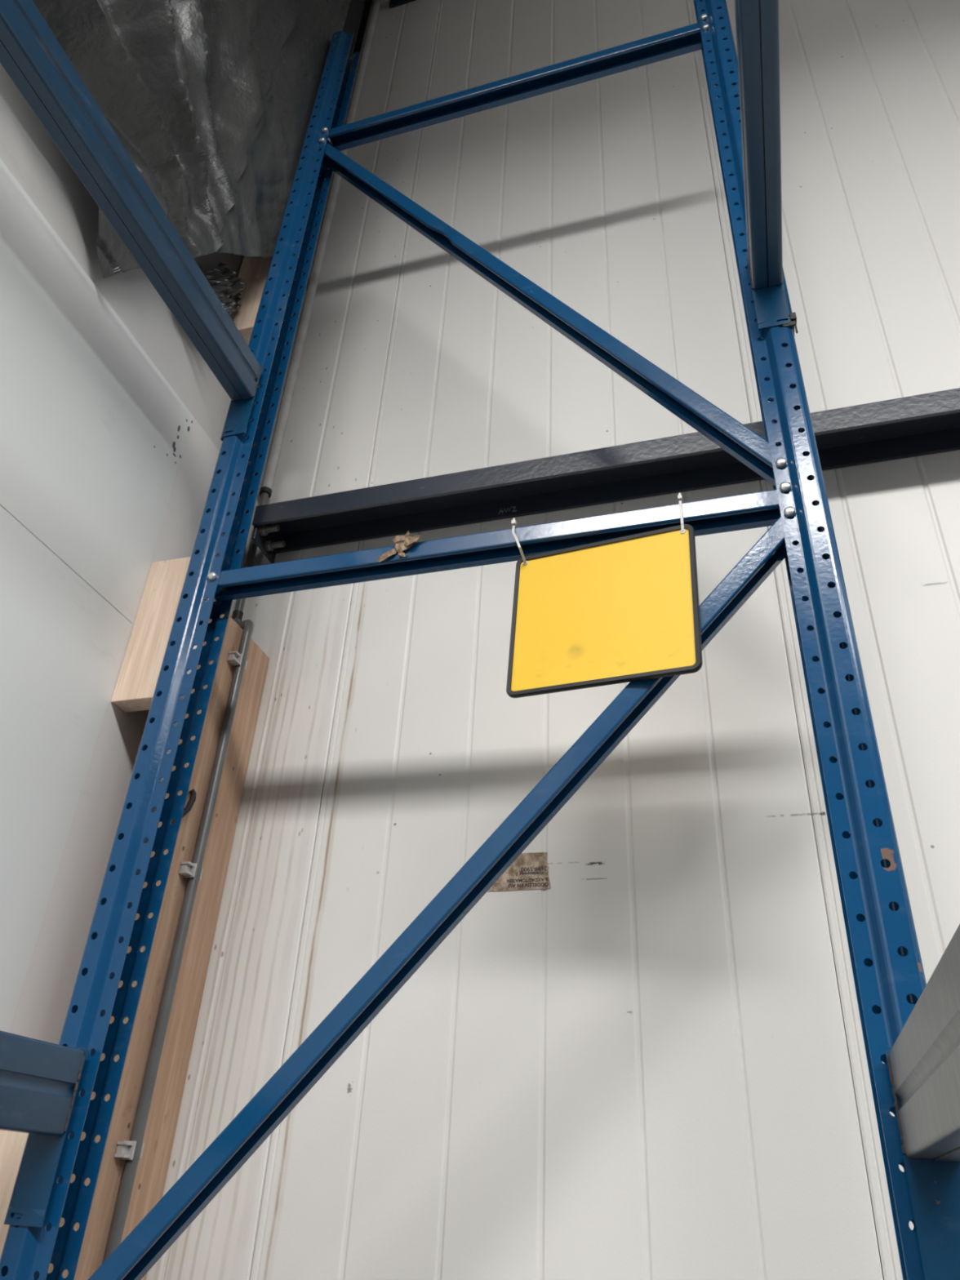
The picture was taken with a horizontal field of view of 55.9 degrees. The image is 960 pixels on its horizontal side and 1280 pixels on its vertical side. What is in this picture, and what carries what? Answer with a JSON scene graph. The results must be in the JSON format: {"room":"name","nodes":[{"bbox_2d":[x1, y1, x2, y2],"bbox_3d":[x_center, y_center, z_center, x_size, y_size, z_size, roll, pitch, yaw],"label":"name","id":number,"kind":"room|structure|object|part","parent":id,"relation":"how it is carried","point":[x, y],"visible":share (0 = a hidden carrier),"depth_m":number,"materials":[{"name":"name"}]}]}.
{"room":"industrial hall","nodes":[
{"label":"industrial hall","id":0,"kind":"room"},
{"bbox_2d":[0,0,374,1044],"bbox_3d":[-1.252,-1.794,0.548,0.120,6.500,4.712,-7,-33,15],"label":"wall","id":1,"kind":"structure","parent":0,"point":[113,420],"depth_m":1.58,"materials":[{"name":"white paint"}]},
{"bbox_3d":[-1.344,-0.151,-0.682,0.012,2.405,4.383,-7,-33,15],"label":"panel","id":2,"kind":"part","parent":1,"relation":"part of","materials":[{"name":"white paint"}]},
{"bbox_3d":[-1.274,-1.403,0.100,0.012,0.547,4.383,-7,-33,15],"label":"panel","id":3,"kind":"part","parent":1,"relation":"part of","materials":[{"name":"white paint"}]},
{"bbox_3d":[-0.668,0.838,1.357,0.012,2.954,0.315,-7,-33,15],"label":"panel","id":4,"kind":"part","parent":1,"relation":"part of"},
{"bbox_2d":[170,788,196,824],"bbox_3d":[-0.541,0.307,1.598,0.015,0.118,0.078,-15,-36,27],"label":"cable","id":5,"kind":"object","parent":1,"relation":"attached to","point":[192,800],"visible":0.59,"depth_m":1.63,"materials":[{"name":"black rubber"}]},
{"bbox_3d":[-1.137,-3.012,1.285,0.007,3.444,4.698,-7,-33,15],"label":"panel","id":6,"kind":"part","parent":1,"relation":"part of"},
{"bbox_2d":[31,0,350,277],"bbox_3d":[-0.609,-2.124,2.377,0.187,3.144,1.083,-7,-33,15],"label":"tarpaulin","id":7,"kind":"object","parent":1,"relation":"hanging from","point":[211,102],"visible":0.85,"depth_m":2.05,"materials":[{"name":"grey plastic"}]},
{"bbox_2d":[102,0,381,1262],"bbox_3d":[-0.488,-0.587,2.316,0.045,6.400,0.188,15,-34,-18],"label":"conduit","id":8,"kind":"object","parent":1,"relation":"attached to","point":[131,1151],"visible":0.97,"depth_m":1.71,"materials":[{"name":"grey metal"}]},
{"bbox_2d":[146,0,959,1279],"bbox_3d":[1.000,-0.732,2.044,4.800,6.500,0.100,-7,-33,15],"label":"wall","id":9,"kind":"structure","parent":0,"point":[648,1063],"depth_m":1.68,"materials":[{"name":"white metal"}]},
{"bbox_2d":[48,599,269,1279],"bbox_3d":[-0.581,1.033,1.233,0.042,2.500,0.262,-7,-33,15],"label":"wooden post","id":10,"kind":"object","parent":9,"relation":"attached to","point":[151,1173],"depth_m":1.56,"materials":[{"name":"brown wood"}]},
{"bbox_3d":[-0.691,-0.518,2.444,0.897,6.400,0.012,-7,-33,15],"label":"panel","id":11,"kind":"part","parent":9,"relation":"part of","materials":[{"name":"white metal"}]},
{"bbox_2d":[389,0,415,8],"bbox_3d":[1.454,-2.794,3.080,3.818,0.068,0.114,-7,-33,15],"label":"steel girt","id":12,"kind":"object","parent":9,"relation":"attached to","point":[393,3],"visible":1,"depth_m":3.60,"materials":[{"name":"paint"}]},
{"bbox_2d":[487,852,551,891],"bbox_3d":[0.058,0.405,1.578,0.135,0.067,0.001,-7,-33,15],"label":"wall label","id":13,"kind":"object","parent":9,"relation":"attached to","point":[529,871],"visible":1,"depth_m":1.57,"materials":[{"name":"brown paper"}]},
{"bbox_2d":[251,387,959,563],"bbox_3d":[1.323,-0.458,1.620,3.818,0.092,0.114,-7,-33,15],"label":"steel girt","id":14,"kind":"object","parent":9,"relation":"attached to","point":[925,424],"visible":0.99,"depth_m":1.94,"materials":[{"name":"paint"}]},
{"bbox_3d":[-0.502,-0.241,2.121,0.008,0.083,0.098,-7,-33,15],"label":"plate","id":15,"kind":"part","parent":14,"relation":"part of","materials":[{"name":"paint"}]},
{"bbox_3d":[1.031,-0.718,1.970,0.897,6.400,0.012,-7,-33,15],"label":"panel","id":16,"kind":"part","parent":9,"relation":"part of","materials":[{"name":"white metal"}]},
{"bbox_3d":[0.635,0.181,-2.696,6.400,0.100,7.200,-7,-33,15],"label":"floor","id":17,"kind":"structure","parent":0,"visible":0},
{"bbox_2d":[214,0,373,613],"bbox_3d":[-0.540,-0.659,2.300,0.062,6.500,0.049,-7,-33,15],"label":"steel column","id":18,"kind":"structure","parent":17,"relation":"on","point":[357,15],"depth_m":3.24,"materials":[{"name":"blue metal"}]},
{"bbox_2d":[0,0,926,1279],"bbox_3d":[-0.012,0.033,1.428,1.154,4.502,0.123,-7,-33,15],"label":"frame","id":19,"kind":"object","parent":17,"relation":"on","point":[889,977],"visible":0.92,"depth_m":1.38,"materials":[{"name":"metal"}]},
{"bbox_2d":[0,1030,88,1226],"bbox_3d":[-0.923,-0.020,0.151,0.062,0.204,2.663,-7,-33,15],"label":"beam","id":20,"kind":"structure","parent":19,"relation":"attached to","point":[39,1079],"depth_m":1.14,"materials":[{"name":"blue metal"}]},
{"bbox_2d":[0,1093,92,1270],"bbox_3d":[-0.641,0.873,1.162,0.134,0.530,0.043,-7,-33,15],"label":"block","id":21,"kind":"object","parent":19,"relation":"attached to","point":[12,1144],"visible":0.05,"depth_m":1.24,"materials":[{"name":"beige wood"}]},
{"bbox_2d":[0,0,262,440],"bbox_3d":[-0.857,-1.161,0.864,0.061,0.200,2.663,-7,-33,15],"label":"beam","id":22,"kind":"structure","parent":19,"relation":"attached to","point":[31,55],"depth_m":1.53,"materials":[{"name":"blue metal"}]},
{"bbox_2d":[111,556,214,712],"bbox_3d":[-0.591,-0.018,1.718,0.134,0.315,0.043,-7,-33,15],"label":"block","id":23,"kind":"object","parent":19,"relation":"attached to","point":[139,673],"visible":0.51,"depth_m":1.69,"materials":[{"name":"beige wood"}]},
{"bbox_3d":[-0.513,0.092,1.565,0.070,4.500,0.085,-7,-33,15],"label":"post","id":24,"kind":"part","parent":19,"relation":"part of","materials":[{"name":"metal"}]},
{"bbox_2d":[230,256,289,343],"bbox_3d":[-0.543,-0.870,2.251,0.134,0.335,0.043,-7,-33,15],"label":"block","id":25,"kind":"object","parent":19,"relation":"attached to","point":[254,270],"visible":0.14,"depth_m":2.22,"materials":[{"name":"beige wood"}]},
{"bbox_2d":[203,261,246,320],"bbox_3d":[-0.604,-0.782,2.081,0.074,0.236,0.160,-7,-33,15],"label":"plastic film","id":26,"kind":"object","parent":25,"relation":"hanging from","point":[228,288],"visible":0.54,"depth_m":2.09,"materials":[{"name":"grey"}]},
{"bbox_2d":[377,531,422,562],"bbox_3d":[-0.136,-0.162,1.561,0.081,0.062,0.014,-9,-34,18],"label":"scrap","id":27,"kind":"object","parent":19,"relation":"attached to","point":[409,541],"visible":1,"depth_m":1.56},
{"bbox_2d":[511,517,526,563],"bbox_3d":[0.070,-0.159,1.520,0.022,0.080,0.058,-7,-33,15],"label":"cable tie","id":28,"kind":"object","parent":19,"relation":"attached to","point":[513,522],"visible":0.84,"depth_m":1.50,"materials":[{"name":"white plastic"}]},
{"bbox_2d":[506,524,702,697],"bbox_3d":[0.186,-0.046,1.383,0.301,0.274,0.020,-11,-35,21],"label":"hanging sign","id":29,"kind":"object","parent":19,"relation":"hanging from","point":[624,609],"visible":1,"depth_m":1.37,"materials":[{"name":"yellow plastic"}]},
{"bbox_2d":[677,493,684,531],"bbox_3d":[0.324,-0.189,1.444,0.007,0.086,0.066,-7,-33,15],"label":"cable tie","id":30,"kind":"object","parent":19,"relation":"attached to","point":[679,496],"visible":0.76,"depth_m":1.43,"materials":[{"name":"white plastic"}]},
{"bbox_2d":[734,0,797,333],"bbox_3d":[0.160,-1.280,0.584,0.064,0.229,2.663,-7,-33,15],"label":"beam","id":31,"kind":"structure","parent":19,"relation":"attached to","point":[757,21],"depth_m":1.42,"materials":[{"name":"blue metal"}]},
{"bbox_3d":[0.489,-0.026,1.290,0.070,4.500,0.085,-7,-33,15],"label":"post","id":32,"kind":"part","parent":19,"relation":"part of","materials":[{"name":"blue metal"}]},
{"bbox_2d":[884,924,959,1279],"bbox_3d":[0.094,-0.136,-0.131,0.060,0.224,2.663,-7,-33,15],"label":"beam","id":33,"kind":"structure","parent":19,"relation":"attached to","point":[923,1061],"depth_m":0.80,"materials":[{"name":"metal"}]}
]}

